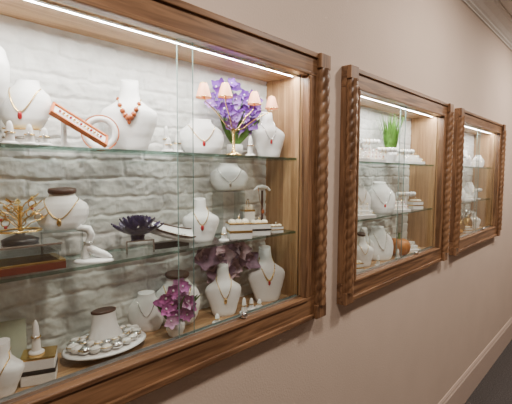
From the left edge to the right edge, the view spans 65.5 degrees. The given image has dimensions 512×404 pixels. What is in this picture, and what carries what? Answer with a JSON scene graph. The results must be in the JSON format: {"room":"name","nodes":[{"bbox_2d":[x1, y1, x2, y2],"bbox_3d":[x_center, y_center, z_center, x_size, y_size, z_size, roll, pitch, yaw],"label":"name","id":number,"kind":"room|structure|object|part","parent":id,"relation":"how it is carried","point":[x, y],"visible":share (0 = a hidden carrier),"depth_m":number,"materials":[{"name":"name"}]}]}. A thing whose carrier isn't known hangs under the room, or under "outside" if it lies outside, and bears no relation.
{"room":"shop","nodes":[
{"label":"shop","id":0,"kind":"room"},
{"bbox_2d":[126,0,511,403],"bbox_3d":[1.587,0.084,3.329,0.240,3.460,11.000,4,6,43],"label":"wall","id":1,"kind":"structure","parent":0,"point":[409,340],"depth_m":2.29,"materials":[{"name":"paint"}]},
{"bbox_2d":[0,0,330,403],"bbox_3d":[-0.266,-0.028,1.284,0.282,1.116,1.420,4,6,43],"label":"display case","id":2,"kind":"object","parent":1,"relation":"attached to","point":[79,52],"visible":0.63,"depth_m":1.28,"materials":[{"name":"brown wood"}]},
{"bbox_2d":[1,120,19,144],"bbox_3d":[-0.571,-0.161,0.922,0.038,0.055,0.038,-1,4,-17],"label":"stand","id":3,"kind":"object","parent":2,"relation":"on","point":[9,132],"visible":1,"depth_m":0.92,"materials":[{"name":"white ceramic"}]},
{"bbox_2d":[0,337,24,397],"bbox_3d":[-0.611,0.399,0.950,0.100,0.128,0.066,-1,4,-12],"label":"bust","id":4,"kind":"object","parent":2,"relation":"on","point":[11,367],"visible":0.97,"depth_m":0.95,"materials":[{"name":"white fabric"}]},
{"bbox_2d":[0,318,26,358],"bbox_3d":[-0.661,0.381,1.035,0.116,0.150,0.033,-2,5,-32],"label":"display card","id":5,"kind":"object","parent":2,"relation":"on","point":[15,329],"visible":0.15,"depth_m":1.04,"materials":[{"name":"beige paper"}]},
{"bbox_2d":[2,127,43,147],"bbox_3d":[-0.584,-0.161,1.003,0.082,0.043,0.070,-1,4,-17],"label":"jewelry box","id":6,"kind":"object","parent":2,"relation":"on","point":[19,135],"visible":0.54,"depth_m":0.97,"materials":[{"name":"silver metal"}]},
{"bbox_2d":[0,79,51,128],"bbox_3d":[-0.586,-0.251,1.008,0.120,0.133,0.083,-1,4,-12],"label":"bust","id":7,"kind":"object","parent":6,"relation":"on","point":[26,102],"visible":0.95,"depth_m":0.99,"materials":[{"name":"white fabric"}]},
{"bbox_2d":[21,124,38,145],"bbox_3d":[-0.540,-0.161,0.948,0.038,0.050,0.038,-1,4,-17],"label":"stand","id":8,"kind":"object","parent":2,"relation":"on","point":[29,136],"visible":1,"depth_m":0.94,"materials":[{"name":"white ceramic"}]},
{"bbox_2d":[0,237,65,276],"bbox_3d":[-0.591,0.136,0.983,0.200,0.068,0.100,-3,6,-42],"label":"trays","id":9,"kind":"object","parent":2,"relation":"on","point":[50,261],"visible":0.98,"depth_m":0.98,"materials":[{"name":"red wood"}]},
{"bbox_2d":[0,193,48,244],"bbox_3d":[-0.581,0.040,0.989,0.097,0.121,0.124,4,6,43],"label":"tree","id":10,"kind":"object","parent":9,"relation":"on","point":[20,238],"visible":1,"depth_m":0.97,"materials":[{"name":"gold metal"}]},
{"bbox_2d":[20,345,57,387],"bbox_3d":[-0.558,0.422,1.026,0.080,0.070,0.068,-1,5,-22],"label":"box","id":11,"kind":"object","parent":2,"relation":"on","point":[42,368],"visible":0.83,"depth_m":1.00,"materials":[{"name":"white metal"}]},
{"bbox_2d":[28,320,44,355],"bbox_3d":[-0.563,0.344,1.019,0.038,0.085,0.038,-1,5,-22],"label":"stand","id":12,"kind":"object","parent":11,"relation":"on","point":[36,344],"visible":1,"depth_m":1.01,"materials":[{"name":"white ceramic"}]},
{"bbox_2d":[38,128,52,146],"bbox_3d":[-0.519,-0.160,0.977,0.038,0.045,0.038,-1,4,-17],"label":"stand","id":13,"kind":"object","parent":2,"relation":"on","point":[44,138],"visible":0.99,"depth_m":0.97,"materials":[{"name":"white ceramic"}]},
{"bbox_2d":[40,229,83,256],"bbox_3d":[-0.523,0.118,1.075,0.100,0.090,0.075,-2,5,-27],"label":"acrylic riser","id":14,"kind":"object","parent":2,"relation":"on","point":[43,231],"visible":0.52,"depth_m":1.06,"materials":[{"name":"clear plastic"}]},
{"bbox_2d":[34,187,88,229],"bbox_3d":[-0.523,0.017,1.075,0.097,0.111,0.121,4,6,40],"label":"bust","id":15,"kind":"object","parent":14,"relation":"on","point":[66,211],"visible":0.93,"depth_m":1.05,"materials":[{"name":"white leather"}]},
{"bbox_2d":[57,122,70,148],"bbox_3d":[-0.508,-0.177,1.050,0.040,0.068,0.045,-3,5,-38],"label":"support","id":16,"kind":"object","parent":2,"relation":"on","point":[63,126],"visible":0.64,"depth_m":1.04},
{"bbox_2d":[49,102,107,147],"bbox_3d":[-0.466,-0.203,1.054,0.160,0.114,0.042,-4,6,-43],"label":"ramp","id":17,"kind":"object","parent":2,"relation":"on","point":[60,113],"visible":0.99,"depth_m":1.05,"materials":[{"name":"orange wood"}]},
{"bbox_2d":[73,225,113,263],"bbox_3d":[-0.442,0.112,1.081,0.103,0.103,0.058,-1,4,-17],"label":"display","id":18,"kind":"object","parent":2,"relation":"on","point":[102,256],"visible":1,"depth_m":1.07,"materials":[{"name":"white ceramic"}]},
{"bbox_2d":[81,115,119,150],"bbox_3d":[-0.451,-0.201,1.155,0.105,0.105,0.035,-1,4,-17],"label":"ring","id":19,"kind":"object","parent":2,"relation":"on","point":[93,119],"visible":0.77,"depth_m":1.15,"materials":[{"name":"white ceramic"}]},
{"bbox_2d":[61,306,145,360],"bbox_3d":[-0.444,0.383,1.177,0.174,0.128,0.248,4,6,43],"label":"display","id":20,"kind":"object","parent":2,"relation":"on","point":[106,338],"visible":1,"depth_m":1.15,"materials":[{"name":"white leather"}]},
{"bbox_3d":[-0.407,-0.016,1.033,0.005,0.921,0.611,4,6,43],"label":"sliding glass pane","id":21,"kind":"part","parent":2,"relation":"part of","materials":[{"name":"clear glass"}]},
{"bbox_2d":[100,79,157,151],"bbox_3d":[-0.385,-0.267,1.212,0.170,0.225,0.081,-1,4,-15],"label":"bust","id":22,"kind":"object","parent":2,"relation":"on","point":[136,122],"visible":0.97,"depth_m":1.20,"materials":[{"name":"white fabric"}]},
{"bbox_3d":[-0.359,-0.036,1.371,0.013,0.935,1.170,4,6,43],"label":"brick panel","id":23,"kind":"part","parent":2,"relation":"part of","materials":[{"name":"white brick"}]},
{"bbox_2d":[121,236,154,254],"bbox_3d":[-0.363,0.133,1.224,0.085,0.040,0.060,-2,5,-32],"label":"acrylic riser","id":24,"kind":"object","parent":2,"relation":"on","point":[124,241],"visible":0.98,"depth_m":1.21,"materials":[{"name":"clear plastic"}]},
{"bbox_2d":[111,215,163,239],"bbox_3d":[-0.363,0.076,1.220,0.154,0.072,0.158,4,6,43],"label":"bowl","id":25,"kind":"object","parent":24,"relation":"on","point":[136,226],"visible":1,"depth_m":1.19,"materials":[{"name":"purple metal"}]},
{"bbox_2d":[0,144,287,160],"bbox_3d":[-0.289,-0.155,1.297,0.163,0.009,1.162,4,6,43],"label":"glass shelf","id":26,"kind":"object","parent":2,"relation":"attached to","point":[76,151],"depth_m":1.22,"materials":[{"name":"clear glass"}]},
{"bbox_2d":[128,290,163,332],"bbox_3d":[-0.369,0.368,1.341,0.120,0.133,0.048,-1,4,-17],"label":"bust","id":27,"kind":"object","parent":2,"relation":"on","point":[142,312],"visible":0.84,"depth_m":1.33,"materials":[{"name":"white fabric"}]},
{"bbox_2d":[161,126,169,152],"bbox_3d":[-0.287,-0.201,1.272,0.038,0.085,0.038,-1,4,-17],"label":"stand","id":28,"kind":"object","parent":2,"relation":"on","point":[166,135],"visible":0.56,"depth_m":1.26,"materials":[{"name":"white ceramic"}]},
{"bbox_2d":[163,138,174,151],"bbox_3d":[-0.272,-0.178,1.238,0.038,0.045,0.038,-1,4,-17],"label":"stand","id":29,"kind":"object","parent":2,"relation":"on","point":[168,147],"visible":0.95,"depth_m":1.23,"materials":[{"name":"white ceramic"}]},
{"bbox_2d":[147,221,195,249],"bbox_3d":[-0.279,0.095,1.297,0.172,0.104,0.066,-3,5,-39],"label":"book","id":30,"kind":"object","parent":2,"relation":"on","point":[167,231],"visible":0.8,"depth_m":1.29,"materials":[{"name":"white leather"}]},
{"bbox_2d":[153,278,199,336],"bbox_3d":[-0.256,0.346,1.300,0.091,0.186,0.166,4,6,43],"label":"orchid","id":31,"kind":"object","parent":2,"relation":"on","point":[170,312],"visible":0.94,"depth_m":1.29,"materials":[{"name":"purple plant"}]},
{"bbox_2d":[155,270,199,324],"bbox_3d":[-0.278,0.339,1.410,0.160,0.182,0.094,-1,4,-15],"label":"bust","id":32,"kind":"object","parent":2,"relation":"on","point":[171,275],"visible":0.41,"depth_m":1.40,"materials":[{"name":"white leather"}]},
{"bbox_2d":[174,135,182,151],"bbox_3d":[-0.252,-0.188,1.280,0.038,0.060,0.038,-1,4,-17],"label":"stand","id":33,"kind":"object","parent":2,"relation":"on","point":[175,143],"visible":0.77,"depth_m":1.27,"materials":[{"name":"white ceramic"}]},
{"bbox_2d":[182,197,218,241],"bbox_3d":[-0.196,0.063,1.419,0.135,0.154,0.073,-1,4,-17],"label":"bust","id":34,"kind":"object","parent":2,"relation":"on","point":[206,223],"visible":0.92,"depth_m":1.40,"materials":[{"name":"white fabric"}]},
{"bbox_2d":[179,119,223,154],"bbox_3d":[-0.192,-0.235,1.417,0.160,0.133,0.100,-1,4,-17],"label":"bust","id":35,"kind":"object","parent":2,"relation":"on","point":[209,139],"visible":0.96,"depth_m":1.39,"materials":[{"name":"white fabric"}]},
{"bbox_2d":[212,314,220,322],"bbox_3d":[-0.138,0.414,1.413,0.038,0.035,0.038,-1,4,-17],"label":"stand","id":36,"kind":"object","parent":2,"relation":"on","point":[217,318],"visible":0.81,"depth_m":1.41,"materials":[{"name":"white ceramic"}]},
{"bbox_2d":[205,263,240,316],"bbox_3d":[-0.122,0.330,1.504,0.140,0.189,0.073,-1,4,-17],"label":"bust","id":37,"kind":"object","parent":2,"relation":"on","point":[223,294],"visible":0.98,"depth_m":1.48,"materials":[{"name":"white fabric"}]},
{"bbox_2d":[219,227,228,241],"bbox_3d":[-0.115,0.114,1.429,0.038,0.050,0.038,-1,4,-17],"label":"stand","id":38,"kind":"object","parent":2,"relation":"on","point":[223,234],"visible":1,"depth_m":1.42,"materials":[{"name":"white ceramic"}]},
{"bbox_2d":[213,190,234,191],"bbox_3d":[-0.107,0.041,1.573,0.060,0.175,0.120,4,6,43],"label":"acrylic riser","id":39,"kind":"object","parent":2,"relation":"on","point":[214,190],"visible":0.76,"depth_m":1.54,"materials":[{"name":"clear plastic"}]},
{"bbox_2d":[210,163,247,189],"bbox_3d":[-0.105,-0.100,1.562,0.150,0.108,0.072,-1,4,-12],"label":"bust","id":40,"kind":"object","parent":39,"relation":"on","point":[228,176],"visible":1,"depth_m":1.54,"materials":[{"name":"white fabric"}]},
{"bbox_2d":[194,237,260,282],"bbox_3d":[-0.110,0.275,1.566,0.102,0.290,0.313,4,6,41],"label":"arrangement","id":41,"kind":"object","parent":2,"relation":"on","point":[237,255],"visible":0.74,"depth_m":1.54,"materials":[{"name":"purple plant"}]},
{"bbox_2d":[204,77,262,156],"bbox_3d":[-0.077,-0.327,1.536,0.105,0.300,0.271,4,6,43],"label":"orchid arrangement","id":42,"kind":"object","parent":2,"relation":"on","point":[237,116],"visible":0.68,"depth_m":1.54,"materials":[{"name":"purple plant"}]},
{"bbox_2d":[195,82,278,155],"bbox_3d":[-0.059,-0.299,1.479,0.073,0.253,0.401,4,6,43],"label":"lamp","id":43,"kind":"object","parent":2,"relation":"on","point":[203,92],"visible":1,"depth_m":1.45,"materials":[{"name":"gold metal"}]},
{"bbox_3d":[-0.030,-0.044,1.445,0.005,0.921,0.611,4,6,43],"label":"sliding glass pane","id":44,"kind":"part","parent":2,"relation":"part of","materials":[{"name":"clear glass"}]},
{"bbox_2d":[225,214,252,239],"bbox_3d":[-0.065,0.090,1.494,0.087,0.089,0.074,-1,4,-17],"label":"box","id":45,"kind":"object","parent":2,"relation":"on","point":[238,228],"visible":0.98,"depth_m":1.46,"materials":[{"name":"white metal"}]},
{"bbox_2d":[239,298,246,312],"bbox_3d":[-0.045,0.394,1.518,0.038,0.060,0.038,-1,4,-17],"label":"stand","id":46,"kind":"object","parent":2,"relation":"on","point":[244,305],"visible":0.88,"depth_m":1.51,"materials":[{"name":"white ceramic"}]},
{"bbox_2d":[240,198,254,221],"bbox_3d":[-0.036,0.054,1.639,0.052,0.139,0.044,-1,5,-22],"label":"jewelry box","id":47,"kind":"object","parent":2,"relation":"on","point":[247,211],"visible":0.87,"depth_m":1.62,"materials":[{"name":"beige fabric"}]},
{"bbox_2d":[246,136,254,155],"bbox_3d":[-0.021,-0.210,1.488,0.038,0.075,0.038,-1,4,-17],"label":"stand","id":48,"kind":"object","parent":2,"relation":"on","point":[250,144],"visible":0.97,"depth_m":1.48,"materials":[{"name":"white ceramic"}]},
{"bbox_2d":[247,298,254,309],"bbox_3d":[-0.018,0.398,1.561,0.038,0.045,0.038,-1,4,-17],"label":"stand","id":49,"kind":"object","parent":2,"relation":"on","point":[251,304],"visible":0.94,"depth_m":1.55,"materials":[{"name":"white ceramic"}]},
{"bbox_2d":[255,299,262,307],"bbox_3d":[0.013,0.402,1.580,0.038,0.035,0.038,-1,4,-17],"label":"stand","id":50,"kind":"object","parent":2,"relation":"on","point":[259,303],"visible":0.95,"depth_m":1.57,"materials":[{"name":"white ceramic"}]},
{"bbox_2d":[250,216,270,235],"bbox_3d":[0.012,0.091,1.580,0.077,0.074,0.066,-1,4,-17],"label":"box","id":51,"kind":"object","parent":2,"relation":"on","point":[259,227],"visible":0.88,"depth_m":1.55,"materials":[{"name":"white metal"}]},
{"bbox_2d":[254,185,270,219],"bbox_3d":[0.026,0.024,1.680,0.062,0.195,0.062,3,5,36],"label":"stand","id":52,"kind":"object","parent":2,"relation":"on","point":[259,186],"visible":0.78,"depth_m":1.67,"materials":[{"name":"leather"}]},
{"bbox_2d":[247,245,284,301],"bbox_3d":[0.045,0.300,1.678,0.170,0.225,0.077,-1,4,-19],"label":"bust","id":53,"kind":"object","parent":2,"relation":"on","point":[266,282],"visible":0.98,"depth_m":1.66,"materials":[{"name":"white fabric"}]},
{"bbox_2d":[251,112,284,157],"bbox_3d":[0.052,-0.282,1.656,0.150,0.195,0.074,-1,4,-19],"label":"bust","id":54,"kind":"object","parent":2,"relation":"on","point":[268,140],"visible":0.98,"depth_m":1.63,"materials":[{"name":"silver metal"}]},
{"bbox_2d":[270,222,283,232],"bbox_3d":[0.083,0.102,1.645,0.052,0.044,0.044,-1,4,-17],"label":"box","id":55,"kind":"object","parent":2,"relation":"on","point":[275,228],"visible":0.95,"depth_m":1.63,"materials":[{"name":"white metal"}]},
{"bbox_3d":[-0.188,-0.022,1.210,0.065,0.996,1.414,4,6,43],"label":"rope moulding","id":56,"kind":"part","parent":2,"relation":"part of","materials":[{"name":"brown wood"}]},
{"bbox_2d":[337,64,453,305],"bbox_3d":[0.822,-0.107,2.434,0.282,1.116,1.420,4,6,43],"label":"display case","id":57,"kind":"object","parent":1,"relation":"attached to","point":[427,126],"visible":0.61,"depth_m":2.50,"materials":[{"name":"brown wood"}]},
{"bbox_2d":[356,260,363,271],"bbox_3d":[0.544,0.342,2.183,0.072,0.072,0.062,-1,4,-17],"label":"box","id":58,"kind":"object","parent":57,"relation":"on","point":[360,266],"visible":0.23,"depth_m":2.16,"materials":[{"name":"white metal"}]},
{"bbox_2d":[358,184,370,205],"bbox_3d":[0.607,-0.015,2.325,0.140,0.184,0.070,-1,4,-12],"label":"bust","id":59,"kind":"object","parent":57,"relation":"on","point":[364,197],"visible":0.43,"depth_m":2.31,"materials":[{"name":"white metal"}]},
{"bbox_2d":[359,148,370,161],"bbox_3d":[0.528,-0.259,2.141,0.150,0.082,0.090,-2,5,-27],"label":"tray","id":60,"kind":"object","parent":57,"relation":"on","point":[362,157],"visible":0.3,"depth_m":2.14,"materials":[{"name":"silver metal"}]},
{"bbox_2d":[357,232,373,266],"bbox_3d":[0.616,0.273,2.303,0.140,0.193,0.078,-1,4,-12],"label":"bust","id":61,"kind":"object","parent":57,"relation":"on","point":[365,252],"visible":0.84,"depth_m":2.28,"materials":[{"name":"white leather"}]},
{"bbox_2d":[357,227,373,249],"bbox_3d":[0.667,0.258,2.426,0.120,0.205,0.065,-1,4,-12],"label":"bust","id":62,"kind":"object","parent":57,"relation":"on","point":[363,229],"visible":0.36,"depth_m":2.42,"materials":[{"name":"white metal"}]},
{"bbox_2d":[358,202,375,218],"bbox_3d":[0.589,0.045,2.200,0.120,0.082,0.090,-1,5,-22],"label":"tray","id":63,"kind":"object","parent":57,"relation":"on","point":[364,212],"visible":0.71,"depth_m":2.19,"materials":[{"name":"silver metal"}]},
{"bbox_2d":[360,138,379,151],"bbox_3d":[0.685,-0.308,2.391,0.120,0.145,0.040,-1,4,-17],"label":"stand","id":64,"kind":"object","parent":57,"relation":"in","point":[365,141],"visible":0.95,"depth_m":2.38,"materials":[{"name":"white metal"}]},
{"bbox_2d":[361,148,386,162],"bbox_3d":[0.658,-0.268,2.278,0.150,0.082,0.090,-1,5,-22],"label":"tray","id":65,"kind":"object","parent":57,"relation":"on","point":[376,157],"visible":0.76,"depth_m":2.28,"materials":[{"name":"silver metal"}]},
{"bbox_2d":[375,255,379,265],"bbox_3d":[0.710,0.339,2.315,0.038,0.060,0.038,-1,4,-17],"label":"stand","id":66,"kind":"object","parent":57,"relation":"on","point":[378,259],"visible":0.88,"depth_m":2.31,"materials":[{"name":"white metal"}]},
{"bbox_2d":[368,226,392,260],"bbox_3d":[0.772,0.255,2.478,0.180,0.205,0.098,-1,4,-12],"label":"bust","id":67,"kind":"object","parent":57,"relation":"on","point":[383,243],"visible":0.91,"depth_m":2.45,"materials":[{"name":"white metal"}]},
{"bbox_2d":[368,181,395,213],"bbox_3d":[0.776,-0.029,2.458,0.180,0.195,0.117,0,4,-7],"label":"bust","id":68,"kind":"object","parent":57,"relation":"on","point":[383,200],"visible":0.94,"depth_m":2.43,"materials":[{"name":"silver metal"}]},
{"bbox_3d":[0.681,-0.095,2.183,0.005,0.921,0.611,4,6,43],"label":"sliding glass pane","id":69,"kind":"part","parent":57,"relation":"part of","materials":[{"name":"clear glass"}]},
{"bbox_3d":[0.729,-0.115,2.521,0.014,0.935,1.170,4,6,43],"label":"brick panel","id":70,"kind":"part","parent":57,"relation":"part of","materials":[{"name":"white brick"}]},
{"bbox_2d":[376,147,396,162],"bbox_3d":[0.781,-0.282,2.385,0.130,0.095,0.040,-1,4,-17],"label":"stand","id":71,"kind":"object","parent":57,"relation":"in","point":[380,149],"visible":0.95,"depth_m":2.37,"materials":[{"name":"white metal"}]},
{"bbox_2d":[375,113,404,163],"bbox_3d":[0.848,-0.400,2.505,0.142,0.314,0.197,4,6,43],"label":"potted grass plant","id":72,"kind":"object","parent":57,"relation":"on","point":[390,138],"visible":0.83,"depth_m":2.48,"materials":[{"name":"green plant"}]},
{"bbox_2d":[359,161,427,165],"bbox_3d":[0.799,-0.234,2.447,0.163,0.009,1.162,4,6,43],"label":"glass shelf","id":73,"kind":"object","parent":57,"relation":"attached to","point":[361,163],"depth_m":2.51,"materials":[{"name":"clear glass"}]},
{"bbox_2d":[395,144,402,162],"bbox_3d":[0.925,-0.319,2.646,0.120,0.133,0.048,-1,4,-12],"label":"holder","id":74,"kind":"object","parent":57,"relation":"on","point":[397,147],"visible":0.26,"depth_m":2.64,"materials":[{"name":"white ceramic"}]},
{"bbox_2d":[392,233,410,255],"bbox_3d":[0.939,0.274,2.619,0.156,0.147,0.150,4,6,43],"label":"pumpkin","id":75,"kind":"object","parent":57,"relation":"on","point":[406,246],"visible":0.56,"depth_m":2.56,"materials":[{"name":"orange plant"}]},
{"bbox_2d":[393,199,410,212],"bbox_3d":[0.904,0.021,2.548,0.140,0.082,0.090,-1,5,-22],"label":"tray","id":76,"kind":"object","parent":57,"relation":"on","point":[405,206],"visible":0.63,"depth_m":2.53,"materials":[{"name":"silver metal"}]},
{"bbox_2d":[397,149,413,163],"bbox_3d":[0.953,-0.294,2.566,0.140,0.095,0.040,-1,4,-17],"label":"stand","id":77,"kind":"object","parent":57,"relation":"in","point":[409,151],"visible":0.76,"depth_m":2.56,"materials":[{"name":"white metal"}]},
{"bbox_2d":[396,191,415,204],"bbox_3d":[1.005,-0.009,2.674,0.140,0.125,0.040,-1,4,-17],"label":"stand","id":78,"kind":"object","parent":57,"relation":"in","point":[406,194],"visible":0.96,"depth_m":2.66,"materials":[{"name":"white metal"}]},
{"bbox_2d":[401,153,424,164],"bbox_3d":[1.057,-0.297,2.699,0.150,0.082,0.090,-1,5,-22],"label":"tray","id":79,"kind":"object","parent":57,"relation":"on","point":[411,159],"visible":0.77,"depth_m":2.68,"materials":[{"name":"silver metal"}]},
{"bbox_2d":[406,239,420,252],"bbox_3d":[1.053,0.298,2.743,0.130,0.082,0.090,-1,5,-22],"label":"tray","id":80,"kind":"object","parent":57,"relation":"on","point":[414,247],"visible":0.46,"depth_m":2.74,"materials":[{"name":"silver metal"}]},
{"bbox_2d":[407,197,423,208],"bbox_3d":[1.108,0.005,2.770,0.082,0.083,0.070,-1,4,-17],"label":"box","id":81,"kind":"object","parent":57,"relation":"on","point":[416,203],"visible":1,"depth_m":2.75,"materials":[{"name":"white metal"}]},
{"bbox_3d":[1.058,-0.123,2.594,0.005,0.921,0.611,4,6,43],"label":"sliding glass pane","id":82,"kind":"part","parent":57,"relation":"part of","materials":[{"name":"clear glass"}]},
{"bbox_2d":[438,317,511,403],"bbox_3d":[1.672,1.681,3.358,0.018,0.272,11.000,4,6,43],"label":"baseboard","id":83,"kind":"structure","parent":1,"relation":"attached to","point":[467,383],"depth_m":3.87,"materials":[{"name":"paint"}]},
{"bbox_2d":[448,108,506,255],"bbox_3d":[1.921,-0.187,3.594,0.282,1.116,1.420,4,6,43],"label":"display case","id":84,"kind":"object","parent":1,"relation":"attached to","point":[476,134],"visible":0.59,"depth_m":3.92,"materials":[{"name":"brown wood"}]},
{"bbox_2d":[461,188,464,201],"bbox_3d":[1.786,-0.082,3.527,0.150,0.154,0.078,0,4,-7],"label":"bust","id":85,"kind":"object","parent":84,"relation":"on","point":[463,191],"visible":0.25,"depth_m":3.51,"materials":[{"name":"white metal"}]},
{"bbox_2d":[460,210,468,233],"bbox_3d":[1.820,0.180,3.554,0.143,0.208,0.142,4,6,43],"label":"pineapple figurine","id":86,"kind":"object","parent":84,"relation":"on","point":[462,224],"visible":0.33,"depth_m":3.52,"materials":[{"name":"gold metal"}]},
{"bbox_2d":[463,150,471,166],"bbox_3d":[1.906,-0.396,3.618,0.120,0.154,0.061,0,4,-7],"label":"bust","id":87,"kind":"object","parent":84,"relation":"on","point":[466,161],"visible":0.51,"depth_m":3.60,"materials":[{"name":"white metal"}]},
{"bbox_2d":[463,225,471,232],"bbox_3d":[1.924,0.242,3.641,0.072,0.072,0.062,-1,4,-17],"label":"box","id":88,"kind":"object","parent":84,"relation":"on","point":[468,229],"visible":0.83,"depth_m":3.62,"materials":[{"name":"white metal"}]},
{"bbox_3d":[1.828,-0.194,3.682,0.014,0.935,1.170,4,6,43],"label":"brick panel","id":89,"kind":"part","parent":84,"relation":"part of","materials":[{"name":"white brick"}]},
{"bbox_2d":[462,208,474,226],"bbox_3d":[2.011,0.164,3.786,0.143,0.208,0.142,4,6,43],"label":"pineapple figurine","id":90,"kind":"object","parent":84,"relation":"on","point":[468,221],"visible":0.61,"depth_m":3.76,"materials":[{"name":"gold metal"}]},
{"bbox_2d":[464,192,475,200],"bbox_3d":[1.927,-0.054,3.643,0.140,0.082,0.090,-1,5,-22],"label":"tray","id":91,"kind":"object","parent":84,"relation":"on","point":[468,197],"visible":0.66,"depth_m":3.63,"materials":[{"name":"silver metal"}]},
{"bbox_2d":[464,182,476,198],"bbox_3d":[2.041,-0.105,3.787,0.130,0.164,0.068,0,4,-7],"label":"bust","id":92,"kind":"object","parent":84,"relation":"on","point":[469,188],"visible":0.76,"depth_m":3.77,"materials":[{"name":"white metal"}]},
{"bbox_2d":[470,211,480,228],"bbox_3d":[2.150,0.178,3.909,0.130,0.164,0.062,0,4,-7],"label":"bust","id":93,"kind":"object","parent":84,"relation":"on","point":[476,223],"visible":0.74,"depth_m":3.89,"materials":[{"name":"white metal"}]},
{"bbox_2d":[469,159,482,166],"bbox_3d":[2.052,-0.369,3.751,0.140,0.082,0.090,-1,5,-22],"label":"tray","id":94,"kind":"object","parent":84,"relation":"on","point":[474,163],"visible":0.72,"depth_m":3.73,"materials":[{"name":"silver metal"}]},
{"bbox_2d":[463,166,488,168],"bbox_3d":[1.898,-0.314,3.607,0.163,0.009,1.162,4,6,43],"label":"glass shelf","id":95,"kind":"object","parent":84,"relation":"attached to","point":[464,167],"depth_m":3.92,"materials":[{"name":"clear glass"}]},
{"bbox_3d":[1.780,-0.174,3.343,0.005,0.921,0.611,4,6,43],"label":"sliding glass pane","id":96,"kind":"part","parent":84,"relation":"part of","materials":[{"name":"clear glass"}]},
{"bbox_2d":[473,155,483,167],"bbox_3d":[2.174,-0.399,3.886,0.120,0.123,0.066,0,4,-7],"label":"bust","id":97,"kind":"object","parent":84,"relation":"on","point":[480,159],"visible":0.63,"depth_m":3.87,"materials":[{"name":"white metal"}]},
{"bbox_3d":[2.157,-0.203,3.755,0.005,0.921,0.611,4,6,43],"label":"sliding glass pane","id":98,"kind":"part","parent":84,"relation":"part of","materials":[{"name":"clear glass"}]},
{"bbox_2d":[462,0,511,50],"bbox_3d":[1.731,-1.571,3.079,0.130,0.120,11.000,4,6,43],"label":"crown molding","id":99,"kind":"structure","parent":1,"relation":"attached to","point":[492,13],"depth_m":3.42,"materials":[{"name":"paint"}]},
{"bbox_2d":[464,340,511,403],"bbox_3d":[2.740,1.922,2.363,3.440,0.050,11.000,4,6,43],"label":"floor","id":100,"kind":"structure","parent":0,"point":[495,387],"depth_m":3.88,"materials":[{"name":"grey carpet"}]},
{"bbox_2d":[499,0,511,16],"bbox_3d":[2.760,-1.579,2.104,3.440,0.050,11.000,4,6,43],"label":"ceiling","id":101,"kind":"structure","parent":0,"point":[507,4],"depth_m":3.34,"materials":[{"name":"paint"}]},
{"bbox_3d":[-0.656,-0.173,0.933,0.090,0.075,0.080,-2,5,-27],"label":"acrylic riser","id":102,"kind":"object","parent":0,"visible":0},
{"bbox_2d":[0,46,9,105],"bbox_3d":[-0.651,-0.306,0.933,0.130,0.189,0.093,0,4,-7],"label":"bust","id":103,"kind":"object","parent":102,"relation":"on","point":[4,63],"visible":1,"depth_m":0.94,"materials":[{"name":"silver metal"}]}
]}

